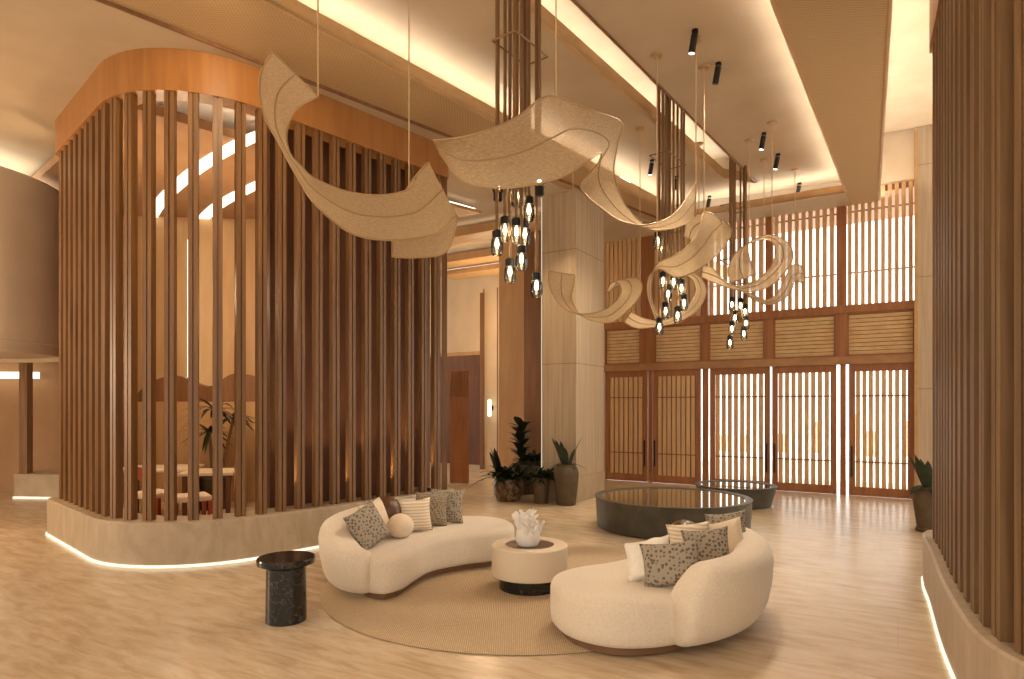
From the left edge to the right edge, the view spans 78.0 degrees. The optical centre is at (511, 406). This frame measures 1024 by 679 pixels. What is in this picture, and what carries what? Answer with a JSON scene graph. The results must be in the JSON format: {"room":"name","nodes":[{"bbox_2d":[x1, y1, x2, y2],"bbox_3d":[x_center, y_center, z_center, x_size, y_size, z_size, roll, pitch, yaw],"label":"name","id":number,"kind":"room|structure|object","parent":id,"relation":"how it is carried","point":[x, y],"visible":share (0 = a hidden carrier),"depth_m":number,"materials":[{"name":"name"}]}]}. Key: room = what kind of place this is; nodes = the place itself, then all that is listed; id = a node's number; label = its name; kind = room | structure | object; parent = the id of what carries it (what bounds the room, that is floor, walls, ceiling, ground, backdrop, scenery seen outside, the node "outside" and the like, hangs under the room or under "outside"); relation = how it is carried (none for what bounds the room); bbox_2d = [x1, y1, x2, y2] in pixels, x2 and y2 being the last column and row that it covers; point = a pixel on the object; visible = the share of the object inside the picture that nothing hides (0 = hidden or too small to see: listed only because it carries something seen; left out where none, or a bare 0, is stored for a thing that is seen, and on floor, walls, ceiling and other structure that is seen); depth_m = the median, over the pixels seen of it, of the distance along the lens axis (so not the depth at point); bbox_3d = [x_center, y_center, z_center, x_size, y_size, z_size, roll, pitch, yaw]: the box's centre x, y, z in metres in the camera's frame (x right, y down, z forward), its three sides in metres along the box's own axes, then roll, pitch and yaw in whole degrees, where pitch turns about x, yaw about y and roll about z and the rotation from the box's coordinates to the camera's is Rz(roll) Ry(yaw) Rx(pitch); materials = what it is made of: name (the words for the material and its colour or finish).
{"room":"hotel lobby","nodes":[
{"label":"hotel lobby","id":0,"kind":"room"},
{"bbox_2d":[0,362,58,490],"bbox_3d":[-10.200,-1.025,11.950,6.660,5.250,0.099,0,0,-7],"label":"wall","id":1,"kind":"structure","parent":0,"point":[46,388],"depth_m":12.04,"materials":[{"name":"paint"}]},
{"bbox_2d":[123,216,254,495],"bbox_3d":[-4.900,-1.150,11.515,4.634,5.500,0.100,0,0,-6],"label":"wall","id":2,"kind":"structure","parent":0,"point":[205,225],"depth_m":11.39,"materials":[{"name":"paint"}]},
{"bbox_2d":[156,101,254,133],"bbox_3d":[-3.319,-3.935,8.452,3.284,0.030,3.771,0,0,40],"label":"ceiling","id":3,"kind":"structure","parent":0,"point":[205,110],"depth_m":8.48,"materials":[{"name":"paint"}]},
{"bbox_2d":[32,104,480,218],"bbox_3d":[-5.273,-3.467,9.684,9.454,0.134,5.160,0,0,0],"label":"ceiling","id":4,"kind":"structure","parent":0,"point":[48,174],"depth_m":9.11,"materials":[{"name":"paint"}]},
{"bbox_2d":[270,133,274,507],"bbox_3d":[-3.566,-1.155,9.444,0.093,5.510,4.436,0,0,-21],"label":"wall","id":5,"kind":"structure","parent":0,"point":[273,163],"depth_m":7.39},
{"bbox_2d":[267,125,417,508],"bbox_3d":[-2.092,-1.155,8.242,0.080,5.510,2.290,0,0,41],"label":"wall","id":6,"kind":"structure","parent":0,"point":[308,139],"depth_m":8.09,"materials":[{"name":"brown wood"}]},
{"bbox_2d":[0,0,849,276],"bbox_3d":[-3.799,-3.620,9.000,20.402,0.060,20.000,0,0,0],"label":"ceiling","id":7,"kind":"structure","parent":0,"point":[49,49],"depth_m":6.98,"materials":[{"name":"paint"}]},
{"bbox_2d":[0,166,58,362],"bbox_3d":[-8.550,-2.175,9.300,3.380,2.830,3.380,0,0,0],"label":"drum","id":8,"kind":"object","parent":7,"relation":"hanging from","point":[29,206],"visible":0.77,"depth_m":9.03,"materials":[{"name":"fabric"}]},
{"bbox_2d":[108,0,679,228],"bbox_3d":[-2.818,-3.635,5.349,1.986,0.030,19.859,0,0,45],"label":"ceiling panel","id":9,"kind":"object","parent":7,"relation":"attached to","point":[252,28],"visible":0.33,"depth_m":6.54,"materials":[{"name":"paint"}]},
{"bbox_2d":[94,0,655,218],"bbox_3d":[-3.301,-3.603,5.955,0.021,0.035,19.618,0,0,45],"label":"trim","id":10,"kind":"structure","parent":9,"relation":"attached to","point":[106,2],"depth_m":6.56,"materials":[{"name":"paint"}]},
{"bbox_2d":[260,0,675,214],"bbox_3d":[-2.286,-3.690,5.630,0.140,0.160,17.142,0,0,40],"label":"trim","id":11,"kind":"structure","parent":9,"relation":"attached to","point":[295,6],"depth_m":6.75,"materials":[{"name":"brown wood"}]},
{"bbox_2d":[696,185,844,213],"bbox_3d":[4.473,-3.680,11.477,2.806,0.140,0.140,0,0,32],"label":"trim","id":12,"kind":"structure","parent":7,"relation":"attached to","point":[828,190],"depth_m":11.18,"materials":[{"name":"brown wood"}]},
{"bbox_2d":[774,0,888,204],"bbox_3d":[2.620,-3.635,4.794,1.460,0.030,14.848,0,0,33],"label":"ceiling panel","id":13,"kind":"object","parent":7,"relation":"attached to","point":[839,46],"visible":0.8,"depth_m":6.85,"materials":[{"name":"wicker"}]},
{"bbox_2d":[770,0,846,192],"bbox_3d":[1.821,-3.670,4.800,0.120,0.120,13.977,0,0,33],"label":"trim","id":14,"kind":"structure","parent":13,"relation":"attached to","point":[772,2],"depth_m":7.02,"materials":[{"name":"brown wood"}]},
{"bbox_2d":[878,0,892,201],"bbox_3d":[3.026,-3.643,5.099,0.120,0.065,13.920,0,0,29],"label":"trim","id":15,"kind":"structure","parent":13,"relation":"attached to","point":[890,1],"depth_m":7.08,"materials":[{"name":"brown wood"}]},
{"bbox_2d":[430,355,479,464],"bbox_3d":[-3.050,0.000,18.687,7.000,3.200,0.100,0,0,31],"label":"wall","id":16,"kind":"structure","parent":0,"point":[471,363],"depth_m":17.47,"materials":[{"name":"brown wood"}]},
{"bbox_2d":[430,273,498,469],"bbox_3d":[-2.837,-1.025,17.501,8.600,5.250,0.100,0,0,31],"label":"wall","id":17,"kind":"structure","parent":0,"point":[463,295],"depth_m":16.19,"materials":[{"name":"paint"}]},
{"bbox_2d":[480,293,483,468],"bbox_3d":[-0.762,-0.650,16.140,0.100,4.500,0.060,0,0,31],"label":"trim","id":18,"kind":"structure","parent":17,"relation":"attached to","point":[481,294],"depth_m":16.11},
{"bbox_2d":[430,247,498,269],"bbox_3d":[-0.743,-3.415,14.369,3.200,0.190,0.500,0,0,31],"label":"beam","id":19,"kind":"structure","parent":0,"point":[485,255],"depth_m":14.31,"materials":[{"name":"brown wood"}]},
{"bbox_2d":[441,263,498,279],"bbox_3d":[-0.245,-3.275,14.927,3.200,0.150,0.600,0,0,31],"label":"beam","id":20,"kind":"structure","parent":0,"point":[489,269],"depth_m":15.20,"materials":[{"name":"paint"}]},
{"bbox_2d":[0,460,951,678],"bbox_3d":[-1.000,1.650,8.000,26.000,0.100,22.000,0,0,0],"label":"floor","id":21,"kind":"structure","parent":0,"point":[847,599],"depth_m":4.84,"materials":[{"name":"wood"}]},
{"bbox_2d":[13,363,58,498],"bbox_3d":[-8.197,-0.100,11.293,1.010,3.400,0.760,0,0,0],"label":"timber post","id":22,"kind":"object","parent":21,"relation":"on","point":[28,483],"visible":0.62,"depth_m":11.10,"materials":[{"name":"brown wood"}]},
{"bbox_2d":[138,467,177,515],"bbox_3d":[-4.728,1.190,8.300,0.445,0.820,0.445,0,0,31],"label":"dining chair","id":23,"kind":"object","parent":21,"relation":"on","point":[159,492],"visible":0.21,"depth_m":8.22,"materials":[{"name":"brown paint"}]},
{"bbox_2d":[177,492,211,514],"bbox_3d":[-4.076,1.190,8.000,0.445,0.820,0.445,0,0,-36],"label":"dining chair","id":24,"kind":"object","parent":21,"relation":"on","point":[203,496],"visible":0.38,"depth_m":7.93,"materials":[{"name":"fabric"}]},
{"bbox_2d":[138,374,254,501],"bbox_3d":[-5.333,0.522,10.700,2.100,2.156,0.240,0,0,0],"label":"folding screen","id":25,"kind":"object","parent":21,"relation":"on","point":[205,392],"visible":0.39,"depth_m":10.58,"materials":[{"name":"brown wood"}]},
{"bbox_2d":[177,468,233,515],"bbox_3d":[-4.130,1.240,8.700,0.700,0.720,0.700,0,0,-11],"label":"dining table","id":26,"kind":"object","parent":21,"relation":"on","point":[227,472],"visible":0.3,"depth_m":8.46,"materials":[{"name":"beige"}]},
{"bbox_2d":[178,398,254,510],"bbox_3d":[-4.591,0.735,10.014,1.419,1.729,1.117,0,0,0],"label":"potted palm","id":27,"kind":"object","parent":21,"relation":"on","point":[205,481],"visible":0.46,"depth_m":9.86,"materials":[{"name":"plant"}]},
{"bbox_2d":[200,476,231,510],"bbox_3d":[-4.668,1.340,9.900,0.520,0.520,0.520,0,0,0],"label":"chair","id":28,"kind":"object","parent":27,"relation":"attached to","point":[205,481],"depth_m":9.68,"materials":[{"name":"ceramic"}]},
{"bbox_2d":[46,48,453,568],"bbox_3d":[-3.434,-1.008,8.472,3.663,5.215,4.142,0,0,41],"label":"slatted screen","id":29,"kind":"object","parent":21,"relation":"on","point":[88,517],"visible":0.78,"depth_m":6.76,"materials":[{"name":"wood"}]},
{"bbox_2d":[256,550,315,626],"bbox_3d":[-1.690,1.362,4.730,0.420,0.476,0.420,0,0,0],"label":"side table","id":30,"kind":"object","parent":21,"relation":"on","point":[285,594],"visible":1,"depth_m":4.61,"materials":[{"name":"black stone"}]},
{"bbox_2d":[450,370,468,483],"bbox_3d":[-1.085,0.415,12.952,0.400,2.310,0.085,0,0,19],"label":"door","id":31,"kind":"structure","parent":21,"relation":"on","point":[459,379],"depth_m":12.93,"materials":[{"name":"brown wood"}]},
{"bbox_2d":[320,542,626,654],"bbox_3d":[0.050,1.593,5.780,3.460,0.011,3.460,0,0,0],"label":"rug","id":32,"kind":"object","parent":21,"relation":"on","point":[461,611],"visible":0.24,"depth_m":4.83,"materials":[{"name":"carpet"}]},
{"bbox_2d":[318,498,514,599],"bbox_3d":[-1.000,1.297,6.210,1.352,0.580,2.277,0,0,38],"label":"curved sofa","id":33,"kind":"object","parent":32,"relation":"on","point":[383,571],"visible":0.73,"depth_m":5.49,"materials":[{"name":"beige fabric"}]},
{"bbox_2d":[343,499,390,549],"bbox_3d":[-1.250,1.042,5.480,0.201,0.440,0.460,0,0,29],"label":"cushion","id":34,"kind":"object","parent":33,"relation":"on","point":[367,526],"visible":0.97,"depth_m":5.41,"materials":[{"name":"fabric"}]},
{"bbox_2d":[380,496,400,518],"bbox_3d":[-1.220,1.042,6.130,0.340,0.340,0.340,0,0,0],"label":"cushion","id":35,"kind":"object","parent":33,"relation":"on","point":[392,507],"visible":0.38,"depth_m":6.03,"materials":[{"name":"brown leather"}]},
{"bbox_2d":[387,513,413,537],"bbox_3d":[-1.030,1.102,5.840,0.244,0.224,0.244,0,0,0],"label":"cushion","id":36,"kind":"object","parent":33,"relation":"on","point":[400,525],"visible":0.95,"depth_m":5.75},
{"bbox_2d":[397,497,432,530],"bbox_3d":[-0.940,1.057,6.140,0.335,0.329,0.155,0,0,-19],"label":"cushion","id":37,"kind":"object","parent":33,"relation":"on","point":[418,510],"visible":0.8,"depth_m":6.10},
{"bbox_2d":[415,492,447,525],"bbox_3d":[-0.820,1.047,6.420,0.380,0.372,0.168,0,0,-19],"label":"cushion","id":38,"kind":"object","parent":33,"relation":"on","point":[438,502],"visible":0.64,"depth_m":6.39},
{"bbox_2d":[430,488,464,522],"bbox_3d":[-0.680,1.037,6.580,0.377,0.369,0.164,0,0,-7],"label":"cushion","id":39,"kind":"object","parent":33,"relation":"on","point":[455,497],"visible":0.61,"depth_m":6.54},
{"bbox_2d":[492,537,567,595],"bbox_3d":[0.155,1.398,5.560,0.666,0.380,0.666,0,0,0],"label":"coffee table","id":40,"kind":"object","parent":32,"relation":"on","point":[520,570],"visible":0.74,"depth_m":5.30,"materials":[{"name":"beige stone"}]},
{"bbox_2d":[512,508,544,546],"bbox_3d":[0.142,1.056,5.548,0.238,0.316,0.247,0,0,-38],"label":"sculpture","id":41,"kind":"object","parent":40,"relation":"on","point":[528,531],"visible":1,"depth_m":5.48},
{"bbox_2d":[506,540,552,548],"bbox_3d":[0.155,1.220,5.560,0.420,0.012,0.420,0,0,0],"label":"tray","id":42,"kind":"object","parent":40,"relation":"on","point":[510,544],"depth_m":5.52,"materials":[{"name":"wood"}]},
{"bbox_2d":[550,527,773,655],"bbox_3d":[1.300,1.297,4.850,1.353,0.580,2.277,0,0,38],"label":"curved sofa","id":43,"kind":"object","parent":32,"relation":"on","point":[596,608],"visible":0.68,"depth_m":4.04,"materials":[{"name":"beige fabric"}]},
{"bbox_2d":[623,535,668,580],"bbox_3d":[0.950,1.062,4.400,0.398,0.343,0.177,0,0,26],"label":"cushion","id":44,"kind":"object","parent":43,"relation":"on","point":[636,571],"visible":0.48,"depth_m":4.38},
{"bbox_2d":[639,539,697,586],"bbox_3d":[1.075,1.067,4.270,0.438,0.345,0.174,0,0,17],"label":"cushion","id":45,"kind":"object","parent":43,"relation":"on","point":[664,564],"visible":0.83,"depth_m":4.23,"materials":[{"name":"fabric"}]},
{"bbox_2d":[666,521,708,542],"bbox_3d":[1.390,1.062,4.940,0.383,0.349,0.145,0,0,23],"label":"cushion","id":46,"kind":"object","parent":43,"relation":"on","point":[674,531],"visible":0.35,"depth_m":4.93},
{"bbox_2d":[681,526,728,561],"bbox_3d":[1.420,1.057,4.600,0.392,0.384,0.157,0,0,24],"label":"cushion","id":47,"kind":"object","parent":43,"relation":"on","point":[713,543],"visible":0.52,"depth_m":4.55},
{"bbox_2d":[705,510,745,532],"bbox_3d":[1.760,1.032,5.180,0.396,0.384,0.165,0,0,34],"label":"cushion","id":48,"kind":"object","parent":43,"relation":"on","point":[712,518],"visible":0.3,"depth_m":5.17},
{"bbox_2d":[709,516,743,553],"bbox_3d":[1.640,1.052,4.900,0.420,0.407,0.167,0,0,26],"label":"cushion","id":49,"kind":"object","parent":43,"relation":"on","point":[735,535],"visible":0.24,"depth_m":4.84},
{"bbox_2d":[473,448,530,501],"bbox_3d":[-0.120,1.148,10.806,1.219,0.904,1.031,0,0,0],"label":"potted plant","id":50,"kind":"object","parent":21,"relation":"on","point":[506,489],"visible":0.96,"depth_m":10.63,"materials":[{"name":"green plant"}]},
{"bbox_2d":[507,416,533,494],"bbox_3d":[0.165,0.888,11.557,0.531,1.423,0.400,0,0,0],"label":"potted plant","id":51,"kind":"object","parent":21,"relation":"on","point":[521,436],"visible":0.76,"depth_m":11.49,"materials":[{"name":"green plant"}]},
{"bbox_2d":[512,449,540,494],"bbox_3d":[0.355,1.196,11.591,0.803,0.809,0.831,0,0,0],"label":"potted plant","id":52,"kind":"object","parent":21,"relation":"on","point":[532,459],"visible":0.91,"depth_m":11.46,"materials":[{"name":"green plant"}]},
{"bbox_2d":[516,466,554,503],"bbox_3d":[0.451,1.283,10.459,0.879,0.633,0.841,0,0,0],"label":"potted plant","id":53,"kind":"object","parent":21,"relation":"on","point":[540,479],"visible":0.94,"depth_m":10.37,"materials":[{"name":"green plant"}]},
{"bbox_2d":[551,438,583,505],"bbox_3d":[0.904,1.044,10.325,0.554,1.111,0.426,0,0,-23],"label":"potted plant","id":54,"kind":"object","parent":21,"relation":"on","point":[566,474],"visible":1,"depth_m":10.18,"materials":[{"name":"grey plant"}]},
{"bbox_2d":[595,487,752,538],"bbox_3d":[2.135,1.397,8.450,2.040,0.405,2.040,0,0,0],"label":"basin","id":55,"kind":"object","parent":21,"relation":"on","point":[637,512],"visible":0.85,"depth_m":7.90,"materials":[{"name":"stone"}]},
{"bbox_2d":[695,480,776,509],"bbox_3d":[3.650,1.435,10.330,1.270,0.330,1.270,0,0,0],"label":"basin","id":56,"kind":"object","parent":21,"relation":"on","point":[762,494],"visible":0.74,"depth_m":9.93,"materials":[{"name":"stone"}]},
{"bbox_2d":[904,454,931,531],"bbox_3d":[5.332,1.106,8.095,0.578,0.988,0.471,0,0,29],"label":"potted plant","id":57,"kind":"object","parent":21,"relation":"on","point":[921,494],"visible":0.7,"depth_m":8.04,"materials":[{"name":"grey plant"}]},
{"bbox_2d":[921,0,1023,678],"bbox_3d":[3.454,-1.370,3.840,1.845,5.940,4.540,0,0,15],"label":"slatted screen","id":58,"kind":"object","parent":21,"relation":"on","point":[972,580],"visible":1,"depth_m":3.50,"materials":[{"name":"wood"}]},
{"bbox_2d":[452,213,540,244],"bbox_3d":[-0.533,-3.415,12.301,3.200,0.190,0.500,0,0,31],"label":"beam","id":59,"kind":"structure","parent":0,"point":[479,232],"depth_m":12.16,"materials":[{"name":"brown wood"}]},
{"bbox_2d":[499,236,523,467],"bbox_3d":[0.137,-1.025,13.638,0.672,5.250,0.500,0,0,31],"label":"column","id":60,"kind":"structure","parent":0,"point":[511,296],"depth_m":13.46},
{"bbox_2d":[524,230,540,468],"bbox_3d":[0.453,-1.025,12.110,0.371,5.250,0.250,0,0,31],"label":"column timber","id":61,"kind":"structure","parent":0,"point":[532,306],"depth_m":12.00,"materials":[{"name":"wood"}]},
{"bbox_2d":[298,0,840,204],"bbox_3d":[-0.306,-4.215,4.480,5.013,0.430,18.500,0,0,40],"label":"ceiling","id":62,"kind":"structure","parent":0,"point":[760,83],"depth_m":7.52,"materials":[{"name":"paint"}]},
{"bbox_2d":[258,0,458,258],"bbox_3d":[-1.437,-2.759,5.976,1.871,2.482,0.736,0,0,-34],"label":"pendant","id":63,"kind":"object","parent":62,"relation":"hanging from","point":[419,220],"visible":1,"depth_m":5.87,"materials":[{"name":"beige fabric"}]},
{"bbox_2d":[491,0,548,297],"bbox_3d":[0.069,-2.680,5.869,0.593,3.360,0.460,0,0,-37],"label":"cluster","id":64,"kind":"object","parent":62,"relation":"hanging from","point":[526,199],"visible":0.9,"depth_m":5.80,"materials":[{"name":"black metal"}]},
{"bbox_2d":[433,0,701,230],"bbox_3d":[0.787,-2.902,5.950,3.423,2.197,0.812,0,0,-32],"label":"pendant","id":65,"kind":"object","parent":62,"relation":"hanging from","point":[555,136],"visible":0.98,"depth_m":5.32,"materials":[{"name":"beige fabric"}]},
{"bbox_2d":[548,126,644,322],"bbox_3d":[1.183,-2.588,8.884,1.449,2.825,0.545,0,0,-31],"label":"pendant","id":66,"kind":"object","parent":62,"relation":"hanging from","point":[561,285],"visible":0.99,"depth_m":8.81,"materials":[{"name":"beige fabric"}]},
{"bbox_2d":[519,0,723,177],"bbox_3d":[-0.907,-4.065,5.062,0.180,0.170,15.042,0,0,37],"label":"trim","id":67,"kind":"structure","parent":62,"relation":"attached to","point":[547,15],"depth_m":7.65,"materials":[{"name":"brown wood"}]},
{"bbox_2d":[571,0,756,182],"bbox_3d":[-0.207,-4.005,5.123,0.025,0.050,15.280,0,0,37],"label":"trim","id":68,"kind":"structure","parent":62,"relation":"attached to","point":[575,2],"depth_m":7.55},
{"bbox_2d":[624,122,706,328],"bbox_3d":[2.325,-2.560,9.216,1.411,2.881,0.488,0,0,-31],"label":"pendant","id":69,"kind":"object","parent":62,"relation":"hanging from","point":[633,320],"visible":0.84,"depth_m":9.16,"materials":[{"name":"beige fabric"}]},
{"bbox_2d":[649,78,687,334],"bbox_3d":[2.120,-2.660,8.484,0.356,3.399,0.630,0,0,39],"label":"cluster","id":70,"kind":"object","parent":62,"relation":"hanging from","point":[664,102],"visible":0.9,"depth_m":8.50,"materials":[{"name":"brown metal"}]},
{"bbox_2d":[647,52,731,317],"bbox_3d":[2.124,-2.547,7.548,0.998,2.906,1.000,0,0,11],"label":"pendant","id":71,"kind":"object","parent":62,"relation":"hanging from","point":[708,235],"visible":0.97,"depth_m":7.39,"materials":[{"name":"beige fabric"}]},
{"bbox_2d":[720,157,749,348],"bbox_3d":[3.733,-2.656,10.525,0.363,3.407,0.580,0,0,37],"label":"cluster","id":72,"kind":"object","parent":62,"relation":"hanging from","point":[732,165],"visible":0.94,"depth_m":10.50,"materials":[{"name":"brown metal"}]},
{"bbox_2d":[701,121,793,291],"bbox_3d":[3.270,-2.817,9.132,1.534,2.365,0.725,0,0,-11],"label":"pendant","id":73,"kind":"object","parent":62,"relation":"hanging from","point":[740,267],"visible":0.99,"depth_m":9.01,"materials":[{"name":"beige fabric"}]},
{"bbox_2d":[743,158,804,304],"bbox_3d":[4.394,-2.847,10.487,1.474,2.306,0.406,0,0,-16],"label":"pendant","id":74,"kind":"object","parent":62,"relation":"hanging from","point":[796,271],"visible":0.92,"depth_m":10.52,"materials":[{"name":"beige fabric"}]},
{"bbox_2d":[542,188,603,476],"bbox_3d":[1.093,-1.025,11.145,0.640,5.250,1.170,0,0,31],"label":"column","id":75,"kind":"structure","parent":0,"point":[572,224],"depth_m":10.73,"materials":[{"name":"stone"}]},
{"bbox_2d":[541,197,541,467],"bbox_3d":[0.515,-1.150,10.860,0.020,4.900,0.020,0,0,31],"label":"light strip","id":76,"kind":"object","parent":75,"relation":"attached to","point":[541,197],"visible":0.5,"depth_m":10.85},
{"bbox_2d":[548,472,604,502],"bbox_3d":[1.090,1.390,11.140,0.664,0.420,1.182,0,0,31],"label":"column base","id":77,"kind":"structure","parent":75,"relation":"attached to","point":[588,485],"depth_m":10.84,"materials":[{"name":"stone"}]},
{"bbox_2d":[604,128,915,471],"bbox_3d":[4.503,-1.600,12.396,6.913,6.400,0.120,0,0,31],"label":"wall","id":78,"kind":"structure","parent":0,"point":[898,149],"depth_m":11.06,"materials":[{"name":"paint"}]},
{"bbox_2d":[605,328,639,364],"bbox_3d":[2.416,-1.290,13.678,0.815,0.780,0.110,0,0,31],"label":"window","id":79,"kind":"structure","parent":78,"relation":"in","point":[622,346],"depth_m":13.67,"materials":[{"name":"brown wood"}]},
{"bbox_2d":[605,238,640,322],"bbox_3d":[2.421,-2.760,13.686,0.815,1.880,0.110,0,0,31],"label":"window","id":80,"kind":"structure","parent":78,"relation":"in","point":[622,257],"depth_m":13.67,"materials":[{"name":"brown wood"}]},
{"bbox_2d":[605,371,647,481],"bbox_3d":[2.462,0.417,13.611,0.954,2.354,0.158,0,0,31],"label":"door","id":81,"kind":"structure","parent":78,"relation":"in","point":[626,392],"depth_m":13.60,"materials":[{"name":"brown wood"}]},
{"bbox_2d":[640,230,653,363],"bbox_3d":[2.882,-2.300,13.376,0.295,2.800,0.140,0,0,31],"label":"trim","id":82,"kind":"structure","parent":78,"relation":"attached to","point":[647,248],"depth_m":13.33,"materials":[{"name":"brown wood"}]},
{"bbox_2d":[648,370,652,482],"bbox_3d":[2.930,0.420,13.346,0.092,2.360,0.050,0,0,31],"label":"trim","id":83,"kind":"structure","parent":78,"relation":"attached to","point":[650,372],"depth_m":13.32,"materials":[{"name":"brown wood"}]},
{"bbox_2d":[653,369,700,484],"bbox_3d":[3.393,0.417,13.041,0.990,2.354,0.158,0,0,31],"label":"door","id":84,"kind":"structure","parent":78,"relation":"in","point":[676,393],"depth_m":13.05,"materials":[{"name":"brown wood"}]},
{"bbox_2d":[654,323,700,362],"bbox_3d":[3.433,-1.290,13.056,0.978,0.780,0.110,0,0,31],"label":"window","id":85,"kind":"structure","parent":78,"relation":"in","point":[678,343],"depth_m":13.03,"materials":[{"name":"brown wood"}]},
{"bbox_2d":[654,229,701,318],"bbox_3d":[3.438,-2.760,13.065,0.978,1.880,0.110,0,0,31],"label":"window","id":86,"kind":"structure","parent":78,"relation":"in","point":[690,286],"depth_m":13.06,"materials":[{"name":"brown wood"}]},
{"bbox_2d":[701,263,708,361],"bbox_3d":[3.902,-2.300,12.752,0.139,2.800,0.140,0,0,31],"label":"trim","id":87,"kind":"structure","parent":78,"relation":"attached to","point":[705,306],"depth_m":12.69,"materials":[{"name":"brown wood"}]},
{"bbox_2d":[702,369,708,480],"bbox_3d":[3.905,0.420,12.750,0.119,2.360,0.050,0,0,31],"label":"trim","id":88,"kind":"structure","parent":78,"relation":"attached to","point":[705,372],"depth_m":12.73,"materials":[{"name":"brown wood"}]},
{"bbox_2d":[708,319,764,360],"bbox_3d":[4.425,-1.290,12.450,1.068,0.780,0.110,0,0,31],"label":"slatted panel","id":89,"kind":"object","parent":78,"relation":"in","point":[753,348],"depth_m":12.43,"materials":[{"name":"brown wood"}]},
{"bbox_2d":[709,218,764,314],"bbox_3d":[4.420,-2.760,12.442,1.068,1.880,0.070,0,0,31],"label":"window","id":90,"kind":"structure","parent":78,"relation":"in","point":[753,222],"depth_m":12.39,"materials":[{"name":"brown wood"}]},
{"bbox_2d":[710,367,769,482],"bbox_3d":[4.447,0.417,12.379,1.129,2.354,0.128,0,0,31],"label":"door","id":91,"kind":"structure","parent":78,"relation":"in","point":[715,373],"depth_m":12.36,"materials":[{"name":"brown wood"}]},
{"bbox_2d":[604,354,913,371],"bbox_3d":[4.450,-0.830,12.406,5.813,0.140,0.160,0,0,31],"label":"trim","id":92,"kind":"structure","parent":78,"relation":"attached to","point":[901,358],"depth_m":12.04,"materials":[{"name":"brown wood"}]},
{"bbox_2d":[604,300,913,329],"bbox_3d":[4.450,-1.750,12.406,5.813,0.140,0.160,0,0,31],"label":"trim","id":93,"kind":"structure","parent":78,"relation":"attached to","point":[899,305],"depth_m":11.77,"materials":[{"name":"brown wood"}]},
{"bbox_2d":[765,217,773,358],"bbox_3d":[4.938,-2.300,12.119,0.153,2.800,0.140,0,0,31],"label":"trim","id":94,"kind":"structure","parent":78,"relation":"attached to","point":[769,247],"depth_m":12.07,"materials":[{"name":"brown wood"}]},
{"bbox_2d":[772,365,836,493],"bbox_3d":[5.431,0.417,11.778,1.099,2.354,0.128,0,0,31],"label":"door","id":95,"kind":"structure","parent":78,"relation":"in","point":[777,372],"depth_m":11.76,"materials":[{"name":"brown wood"}]},
{"bbox_2d":[773,314,835,358],"bbox_3d":[5.465,-1.290,11.815,1.064,0.780,0.110,0,0,31],"label":"slatted panel","id":96,"kind":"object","parent":78,"relation":"in","point":[803,336],"depth_m":11.79,"materials":[{"name":"brown wood"}]},
{"bbox_2d":[774,208,835,310],"bbox_3d":[5.460,-2.760,11.806,1.064,1.880,0.070,0,0,31],"label":"window","id":97,"kind":"structure","parent":78,"relation":"in","point":[824,275],"depth_m":11.72,"materials":[{"name":"brown wood"}]},
{"bbox_2d":[836,206,846,356],"bbox_3d":[5.986,-2.300,11.478,0.177,2.800,0.140,0,0,31],"label":"trim","id":98,"kind":"structure","parent":78,"relation":"attached to","point":[841,212],"depth_m":11.43,"materials":[{"name":"brown wood"}]},
{"bbox_2d":[840,364,845,494],"bbox_3d":[6.006,0.420,11.466,0.093,2.360,0.050,0,0,31],"label":"trim","id":99,"kind":"structure","parent":78,"relation":"attached to","point":[842,367],"depth_m":11.44,"materials":[{"name":"brown wood"}]},
{"bbox_2d":[847,309,913,355],"bbox_3d":[6.511,-1.290,11.175,1.034,0.780,0.110,0,0,31],"label":"slatted panel","id":100,"kind":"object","parent":78,"relation":"in","point":[891,332],"depth_m":11.15,"materials":[{"name":"brown wood"}]},
{"bbox_2d":[847,180,913,304],"bbox_3d":[6.505,-2.860,11.167,1.034,2.080,0.070,0,0,31],"label":"window","id":101,"kind":"structure","parent":78,"relation":"in","point":[869,209],"depth_m":11.13,"materials":[{"name":"brown wood"}]},
{"bbox_2d":[849,362,913,498],"bbox_3d":[6.495,0.417,11.128,0.999,2.354,0.128,0,0,31],"label":"door","id":102,"kind":"structure","parent":78,"relation":"in","point":[889,492],"depth_m":11.15,"materials":[{"name":"brown wood"}]},
{"bbox_2d":[884,0,931,132],"bbox_3d":[5.186,-4.765,5.069,11.628,0.030,12.138,0,0,0],"label":"ceiling","id":103,"kind":"structure","parent":0,"point":[909,87],"depth_m":8.88,"materials":[{"name":"paint"}]},
{"bbox_2d":[916,124,931,484],"bbox_3d":[7.644,-1.575,10.466,1.600,6.350,0.300,0,0,31],"label":"wall","id":104,"kind":"structure","parent":0,"point":[924,132],"depth_m":10.70,"materials":[{"name":"stone"}]},
{"bbox_2d":[914,130,917,485],"bbox_3d":[6.902,-1.550,10.796,0.050,6.300,0.110,0,0,31],"label":"trim","id":105,"kind":"structure","parent":104,"relation":"attached to","point":[915,131],"depth_m":10.75,"materials":[{"name":"brown wood"}]},
{"label":"outside","id":106,"kind":"structure","parent":0,"visible":0},
{"bbox_2d":[701,434,907,459],"bbox_3d":[11.625,1.665,22.132,19.713,0.110,23.882,0,0,31],"label":"ground","id":107,"kind":"structure","parent":106,"point":[838,438],"depth_m":23.67,"materials":[{"name":"beige"}]},
{"bbox_2d":[720,414,907,456],"bbox_3d":[13.374,0.860,19.751,15.600,1.480,1.283,0,0,33],"label":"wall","id":108,"kind":"structure","parent":107,"relation":"on","point":[855,414],"depth_m":20.44,"materials":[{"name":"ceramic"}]},
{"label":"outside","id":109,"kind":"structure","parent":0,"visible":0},
{"bbox_2d":[643,181,913,238],"bbox_3d":[5.488,-3.885,13.049,8.713,0.130,1.980,0,0,31],"label":"roof porch","id":110,"kind":"structure","parent":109,"point":[907,182],"depth_m":12.57,"materials":[{"name":"brown wood"}]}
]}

